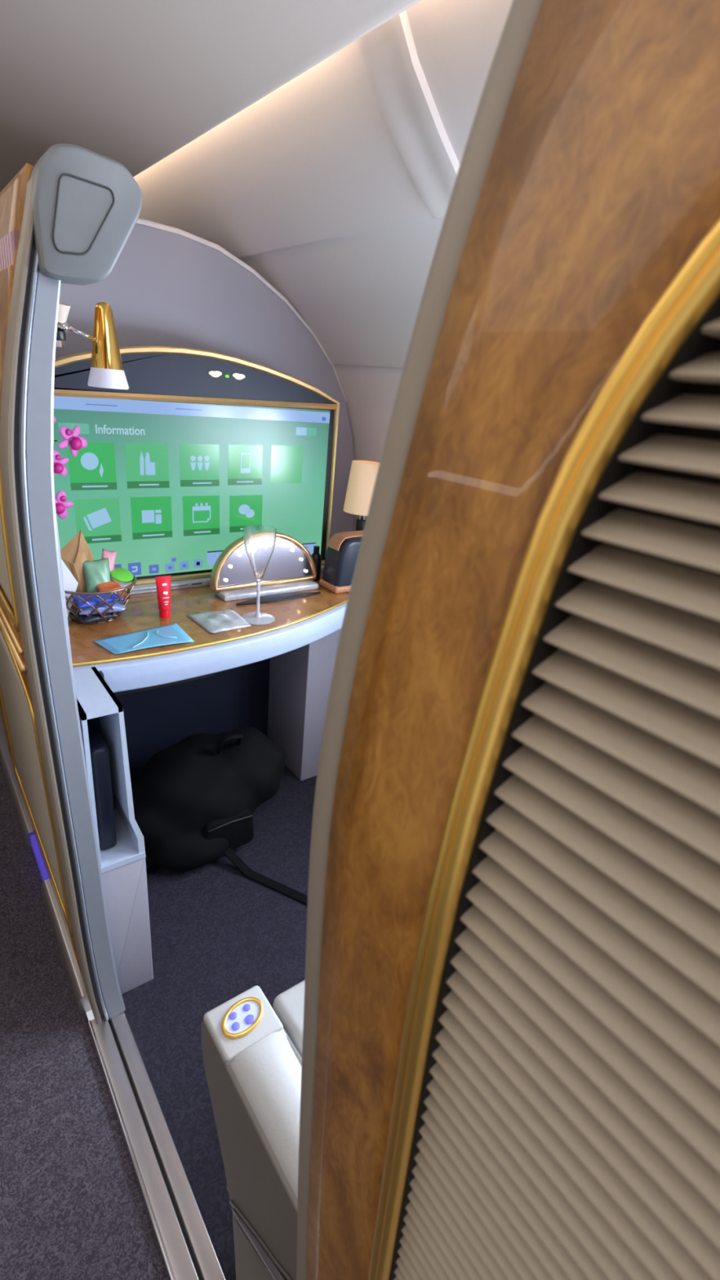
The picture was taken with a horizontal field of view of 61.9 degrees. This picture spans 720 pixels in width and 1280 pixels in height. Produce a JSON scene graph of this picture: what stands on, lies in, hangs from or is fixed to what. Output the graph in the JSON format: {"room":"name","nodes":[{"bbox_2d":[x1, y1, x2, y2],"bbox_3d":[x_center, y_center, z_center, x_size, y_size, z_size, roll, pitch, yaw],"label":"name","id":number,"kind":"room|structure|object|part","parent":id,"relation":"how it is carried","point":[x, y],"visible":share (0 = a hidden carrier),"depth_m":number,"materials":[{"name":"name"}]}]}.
{"room":"aircraft cabin","nodes":[
{"label":"aircraft cabin","id":0,"kind":"room"},
{"bbox_2d":[0,163,91,1014],"bbox_3d":[-0.977,-0.190,1.571,0.091,1.461,1.642,-12,28,-35],"label":"sliding door","id":1,"kind":"structure","parent":0,"point":[20,753],"depth_m":1.21,"materials":[{"name":"brown wood"}]},
{"bbox_2d":[0,230,17,271],"bbox_3d":[-0.475,-0.513,0.806,0.008,0.049,0.165,-12,28,-35],"label":"shade","id":2,"kind":"object","parent":1,"relation":"attached to","point":[8,243],"visible":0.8,"depth_m":0.77,"materials":[{"name":"pink fabric"}]},
{"bbox_3d":[-0.670,-0.364,1.074,0.061,0.508,0.643,-12,28,-35],"label":"gold frame","id":3,"kind":"part","parent":1,"relation":"part of","materials":[{"name":"gold metal"}]},
{"bbox_3d":[-0.754,-0.124,1.209,0.008,0.008,0.795,-12,28,-35],"label":"wall rail","id":4,"kind":"part","parent":1,"relation":"part of","materials":[{"name":"gold metal"}]},
{"bbox_3d":[-0.756,-0.097,1.221,0.012,0.012,0.795,-12,28,-35],"label":"wall rail","id":5,"kind":"part","parent":1,"relation":"part of","materials":[{"name":"gold metal"}]},
{"bbox_3d":[-0.690,-0.406,1.115,0.084,0.661,0.802,-12,28,-35],"label":"wood panel","id":6,"kind":"part","parent":1,"relation":"part of","materials":[{"name":"brown wood"}]},
{"bbox_3d":[-1.215,0.356,2.045,0.042,0.050,1.070,-12,28,-35],"label":"kick rail","id":7,"kind":"part","parent":1,"relation":"part of","materials":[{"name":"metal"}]},
{"bbox_3d":[-0.739,0.216,1.309,0.025,0.568,0.643,-12,28,-35],"label":"gold frame","id":8,"kind":"part","parent":1,"relation":"part of","materials":[{"name":"gold metal"}]},
{"bbox_2d":[30,834,48,880],"bbox_3d":[-0.840,0.585,1.587,0.022,0.040,0.190,-12,28,-35],"label":"path light","id":9,"kind":"object","parent":1,"relation":"attached to","point":[33,844],"depth_m":1.57,"materials":[{"name":"plastic"}]},
{"bbox_3d":[-0.770,0.250,1.378,0.039,0.761,0.802,-12,28,-35],"label":"wood panel","id":10,"kind":"part","parent":1,"relation":"part of","materials":[{"name":"beige wood"}]},
{"bbox_3d":[-0.672,0.688,1.382,0.042,0.050,0.368,-12,28,-35],"label":"kick rail","id":11,"kind":"part","parent":1,"relation":"part of","materials":[{"name":"metal"}]},
{"bbox_2d":[55,302,128,389],"bbox_3d":[-0.536,-0.543,1.091,0.215,0.146,0.074,-12,28,-35],"label":"reading lamp","id":12,"kind":"object","parent":1,"relation":"attached to","point":[106,371],"visible":0.81,"depth_m":1.11,"materials":[{"name":"gold metal"}]},
{"bbox_3d":[-0.512,-0.563,1.101,0.049,0.023,0.008,-12,28,-35],"label":"arm","id":13,"kind":"part","parent":12,"relation":"part of","materials":[{"name":"silver metal"}]},
{"bbox_2d":[0,760,166,1279],"bbox_3d":[-1.294,0.728,1.245,1.150,0.030,5.200,-12,28,-35],"label":"floor","id":14,"kind":"structure","parent":0,"point":[71,1206],"depth_m":1.06,"materials":[{"name":"carpet"}]},
{"bbox_2d":[86,1011,226,1279],"bbox_3d":[0.091,1.158,0.487,0.073,0.014,2.160,-12,28,-35],"label":"door track","id":15,"kind":"object","parent":14,"relation":"on","point":[185,1249],"visible":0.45,"depth_m":1.02,"materials":[{"name":"metal"}]},
{"bbox_2d":[0,143,142,1023],"bbox_3d":[-0.427,0.100,0.985,0.195,1.479,0.063,-12,28,-35],"label":"sliding door frame","id":16,"kind":"structure","parent":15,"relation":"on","point":[82,206],"depth_m":0.80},
{"bbox_2d":[296,0,719,1279],"bbox_3d":[0.223,0.493,0.194,0.128,1.460,0.780,-12,28,-35],"label":"sliding door","id":17,"kind":"structure","parent":15,"relation":"on","point":[510,1068],"depth_m":0.21,"materials":[{"name":"brown wood"}]},
{"bbox_3d":[0.213,0.450,0.163,0.091,1.319,0.593,-12,28,-35],"label":"gold frame","id":18,"kind":"part","parent":17,"relation":"part of","materials":[{"name":"gold metal"}]},
{"bbox_2d":[54,217,354,538],"bbox_3d":[-0.483,-0.324,1.850,1.130,1.580,0.035,-12,28,-35],"label":"wall","id":19,"kind":"structure","parent":0,"point":[167,286],"depth_m":1.59,"materials":[{"name":"grey plastic"}]},
{"bbox_2d":[0,0,421,191],"bbox_3d":[-0.948,-0.968,0.680,1.710,0.156,5.200,-12,28,-35],"label":"ceiling","id":20,"kind":"structure","parent":0,"point":[131,83],"depth_m":1.07,"materials":[{"name":"white plastic"}]},
{"bbox_2d":[121,764,316,1279],"bbox_3d":[-0.306,0.527,1.954,1.185,0.030,5.200,-12,28,-35],"label":"floor","id":21,"kind":"structure","parent":0,"point":[218,933],"depth_m":1.40,"materials":[{"name":"carpet"}]},
{"bbox_2d":[73,666,153,994],"bbox_3d":[-0.516,0.410,1.237,0.092,0.700,0.180,-12,28,-35],"label":"cabinet","id":22,"kind":"object","parent":21,"relation":"on","point":[120,840],"visible":0.66,"depth_m":1.18,"materials":[{"name":"grey plastic"}]},
{"bbox_2d":[67,572,349,786],"bbox_3d":[-0.337,0.193,1.793,1.091,0.702,0.589,-12,28,-35],"label":"desk","id":23,"kind":"object","parent":21,"relation":"on","point":[273,678],"visible":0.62,"depth_m":1.84,"materials":[{"name":"brown wood"}]},
{"bbox_2d":[53,416,87,519],"bbox_3d":[-0.690,-0.285,1.352,0.160,0.456,0.052,-4,25,-22],"label":"orchid","id":24,"kind":"object","parent":23,"relation":"on","point":[77,442],"visible":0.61,"depth_m":1.32,"materials":[{"name":"pink plant"}]},
{"bbox_2d":[64,573,137,624],"bbox_3d":[-0.617,-0.097,1.393,0.190,0.092,0.190,-12,28,-35],"label":"wire basket","id":25,"kind":"object","parent":23,"relation":"on","point":[127,589],"visible":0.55,"depth_m":1.34,"materials":[{"name":"brown metal"}]},
{"bbox_2d":[61,559,78,616],"bbox_3d":[-0.661,-0.129,1.297,0.095,0.193,0.002,-12,28,-35],"label":"card","id":26,"kind":"object","parent":25,"relation":"in","point":[70,584],"visible":0.13,"depth_m":1.32,"materials":[{"name":"paper"}]},
{"bbox_2d":[60,529,93,611],"bbox_3d":[-0.638,-0.158,1.361,0.080,0.187,0.060,0,23,-14],"label":"snack bag","id":27,"kind":"object","parent":25,"relation":"in","point":[77,551],"visible":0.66,"depth_m":1.33,"materials":[{"name":"beige paper"}]},
{"bbox_3d":[-0.621,-0.056,1.411,0.100,0.003,0.100,-12,28,-35],"label":"plate","id":28,"kind":"part","parent":25,"relation":"part of","materials":[{"name":"brown metal"}]},
{"bbox_2d":[71,611,119,623],"bbox_3d":[-0.605,-0.059,1.373,0.060,0.022,0.088,24,29,36],"label":"bar","id":29,"kind":"object","parent":25,"relation":"in","point":[83,619],"visible":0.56,"depth_m":1.35,"materials":[{"name":"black plastic"}]},
{"bbox_2d":[75,600,126,614],"bbox_3d":[-0.589,-0.079,1.366,0.100,0.030,0.050,-8,26,-30],"label":"bar","id":30,"kind":"object","parent":29,"relation":"on","point":[117,607],"visible":0.54,"depth_m":1.35,"materials":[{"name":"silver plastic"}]},
{"bbox_2d":[71,591,124,608],"bbox_3d":[-0.587,-0.094,1.346,0.104,0.026,0.041,-17,32,-43],"label":"bar","id":31,"kind":"object","parent":30,"relation":"on","point":[94,601],"visible":0.64,"depth_m":1.33,"materials":[{"name":"blue plastic"}]},
{"bbox_2d":[95,580,121,591],"bbox_3d":[-0.574,-0.121,1.371,0.032,0.023,0.056,20,27,31],"label":"pack","id":32,"kind":"object","parent":31,"relation":"on","point":[111,585],"visible":0.81,"depth_m":1.36},
{"bbox_2d":[82,557,111,591],"bbox_3d":[-0.596,-0.142,1.365,0.062,0.082,0.033,-12,28,-35],"label":"pack","id":33,"kind":"object","parent":25,"relation":"in","point":[96,572],"visible":0.79,"depth_m":1.35},
{"bbox_2d":[101,548,116,571],"bbox_3d":[-0.586,-0.164,1.390,0.053,0.094,0.025,-12,28,-35],"label":"pack","id":34,"kind":"object","parent":25,"relation":"in","point":[111,555],"visible":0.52,"depth_m":1.38},
{"bbox_2d":[110,567,133,587],"bbox_3d":[-0.557,-0.143,1.404,0.052,0.044,0.052,-12,28,-35],"label":"tub","id":35,"kind":"object","parent":25,"relation":"in","point":[122,576],"visible":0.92,"depth_m":1.39,"materials":[{"name":"green plastic"}]},
{"bbox_2d":[111,577,129,587],"bbox_3d":[-0.558,-0.141,1.405,0.049,0.039,0.050,-12,28,-35],"label":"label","id":36,"kind":"object","parent":35,"relation":"on","point":[122,581],"depth_m":1.39,"materials":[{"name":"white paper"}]},
{"bbox_2d":[118,590,130,601],"bbox_3d":[-0.570,-0.110,1.419,0.043,0.033,0.032,8,23,5],"label":"bar","id":37,"kind":"object","parent":25,"relation":"in","point":[125,594],"visible":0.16,"depth_m":1.41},
{"bbox_2d":[93,622,194,654],"bbox_3d":[-0.475,-0.005,1.316,0.192,0.006,0.120,-12,28,-35],"label":"leaflet","id":38,"kind":"object","parent":23,"relation":"on","point":[171,633],"visible":1,"depth_m":1.31,"materials":[{"name":"blue paper"}]},
{"bbox_2d":[155,575,170,617],"bbox_3d":[-0.467,-0.103,1.431,0.028,0.101,0.028,8,23,5],"label":"tube","id":39,"kind":"object","parent":23,"relation":"on","point":[162,583],"visible":1,"depth_m":1.42,"materials":[{"name":"red plastic"}]},
{"bbox_2d":[161,582,168,604],"bbox_3d":[-0.462,-0.109,1.422,0.016,0.052,0.010,-12,28,-35],"label":"print","id":40,"kind":"object","parent":39,"relation":"on","point":[165,586],"depth_m":1.42,"materials":[{"name":"paint"}]},
{"bbox_3d":[-0.627,0.138,1.895,0.740,0.672,0.055,-12,28,-35],"label":"panel","id":41,"kind":"part","parent":23,"relation":"part of","materials":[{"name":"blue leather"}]},
{"bbox_2d":[53,346,339,594],"bbox_3d":[-0.436,-0.441,1.594,0.876,0.602,0.086,-12,28,-35],"label":"television","id":42,"kind":"object","parent":23,"relation":"on","point":[201,446],"visible":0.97,"depth_m":1.57,"materials":[{"name":"glass screen"},{"name":"black plastic"},{"name":"brushed gold"}]},
{"bbox_3d":[-0.412,-0.656,1.499,0.860,0.114,0.008,-12,28,-35],"label":"navy arch panel","id":43,"kind":"part","parent":42,"relation":"part of","materials":[{"name":"black plastic"}]},
{"bbox_2d":[186,608,251,633],"bbox_3d":[-0.337,-0.052,1.452,0.122,0.012,0.132,-12,28,-35],"label":"sachet","id":44,"kind":"object","parent":23,"relation":"on","point":[217,621],"visible":1,"depth_m":1.44,"materials":[{"name":"silver metal"}]},
{"bbox_2d":[240,524,276,625],"bbox_3d":[-0.244,-0.156,1.445,0.084,0.226,0.084,-12,28,-35],"label":"glass","id":45,"kind":"object","parent":23,"relation":"on","point":[260,540],"visible":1,"depth_m":1.41,"materials":[{"name":"clear glass"}]},
{"bbox_2d":[243,524,276,581],"bbox_3d":[-0.239,-0.201,1.426,0.076,0.128,0.076,-12,28,-35],"label":"bowl","id":46,"kind":"object","parent":45,"relation":"on","point":[260,540],"depth_m":1.40,"materials":[{"name":"clear glass"}]},
{"bbox_2d":[209,532,318,600],"bbox_3d":[-0.254,-0.214,1.661,0.326,0.165,0.082,-12,28,-35],"label":"vanity mirror","id":47,"kind":"object","parent":23,"relation":"on","point":[291,567],"visible":0.82,"depth_m":1.67,"materials":[{"name":"gold metal"}]},
{"bbox_2d":[218,537,311,586],"bbox_3d":[-0.260,-0.225,1.666,0.293,0.128,0.005,-12,20,-35],"label":"mirror glass","id":48,"kind":"object","parent":47,"relation":"on","point":[290,562],"depth_m":1.68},
{"bbox_2d":[214,580,318,600],"bbox_3d":[-0.257,-0.144,1.685,0.296,0.018,0.070,-12,28,-35],"label":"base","id":49,"kind":"object","parent":47,"relation":"attached to","point":[246,589],"depth_m":1.65,"materials":[{"name":"silver metal"}]},
{"bbox_2d":[235,591,320,605],"bbox_3d":[-0.221,-0.116,1.643,0.260,0.004,0.047,-12,28,-35],"label":"tray","id":50,"kind":"object","parent":23,"relation":"on","point":[282,597],"visible":0.96,"depth_m":1.64,"materials":[{"name":"plastic"}]},
{"bbox_2d":[311,546,321,581],"bbox_3d":[-0.134,-0.233,1.812,0.034,0.104,0.034,-12,28,-35],"label":"bottle","id":51,"kind":"object","parent":23,"relation":"on","point":[316,556],"visible":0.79,"depth_m":1.79,"materials":[{"name":"black glass"}]},
{"bbox_2d":[319,530,363,593],"bbox_3d":[-0.012,-0.236,1.773,0.196,0.162,0.093,-12,28,-35],"label":"bag","id":52,"kind":"object","parent":23,"relation":"on","point":[343,548],"visible":0.48,"depth_m":1.71,"materials":[{"name":"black leather"}]},
{"bbox_2d":[342,460,379,530],"bbox_3d":[0.007,-0.383,1.893,0.123,0.343,0.123,-12,28,-35],"label":"table lamp","id":53,"kind":"object","parent":23,"relation":"on","point":[362,476],"visible":0.53,"depth_m":1.81,"materials":[{"name":"beige fabric"}]},
{"bbox_2d":[131,726,307,905],"bbox_3d":[-0.305,0.430,1.700,0.692,0.341,0.435,9,23,8],"label":"backpack","id":54,"kind":"object","parent":21,"relation":"on","point":[196,799],"visible":0.92,"depth_m":1.62,"materials":[{"name":"black fabric"}]},
{"bbox_3d":[-0.362,0.286,1.672,0.074,0.065,0.038,-12,28,-35],"label":"handle","id":55,"kind":"part","parent":54,"relation":"part of","materials":[{"name":"black fabric"}]},
{"bbox_2d":[200,980,304,1279],"bbox_3d":[0.306,0.559,0.683,0.696,1.000,0.820,-12,28,-35],"label":"seat","id":56,"kind":"object","parent":21,"relation":"on","point":[251,1048],"visible":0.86,"depth_m":0.74,"materials":[{"name":"leather"}]},
{"bbox_3d":[-0.153,0.493,0.784,0.034,0.002,0.050,19,26,30],"label":"button plate","id":57,"kind":"part","parent":56,"relation":"part of","materials":[{"name":"white plastic"}]},
{"bbox_2d":[226,1029,301,1199],"bbox_3d":[0.042,0.736,0.604,0.104,0.290,0.590,-12,28,-35],"label":"armrest","id":58,"kind":"object","parent":56,"relation":"on","point":[264,1068],"depth_m":0.71,"materials":[{"name":"leather"}]},
{"bbox_2d":[272,980,304,1057],"bbox_3d":[0.245,0.666,0.801,0.492,0.202,0.625,-12,28,-35],"label":"seat cushion","id":59,"kind":"object","parent":56,"relation":"on","point":[288,1006],"depth_m":0.83,"materials":[{"name":"leather"}]},
{"bbox_2d":[133,0,512,531],"bbox_3d":[-0.110,-0.407,1.647,0.782,1.959,5.200,-12,28,-35],"label":"wall","id":60,"kind":"structure","parent":0,"point":[309,185],"depth_m":1.31,"materials":[{"name":"white plastic"}]},
{"bbox_2d":[356,9,459,218],"bbox_3d":[0.069,-0.878,0.931,0.283,0.314,0.110,-12,28,-35],"label":"trim","id":61,"kind":"structure","parent":60,"relation":"attached to","point":[398,83],"depth_m":0.95,"materials":[{"name":"white plastic"}]}
]}

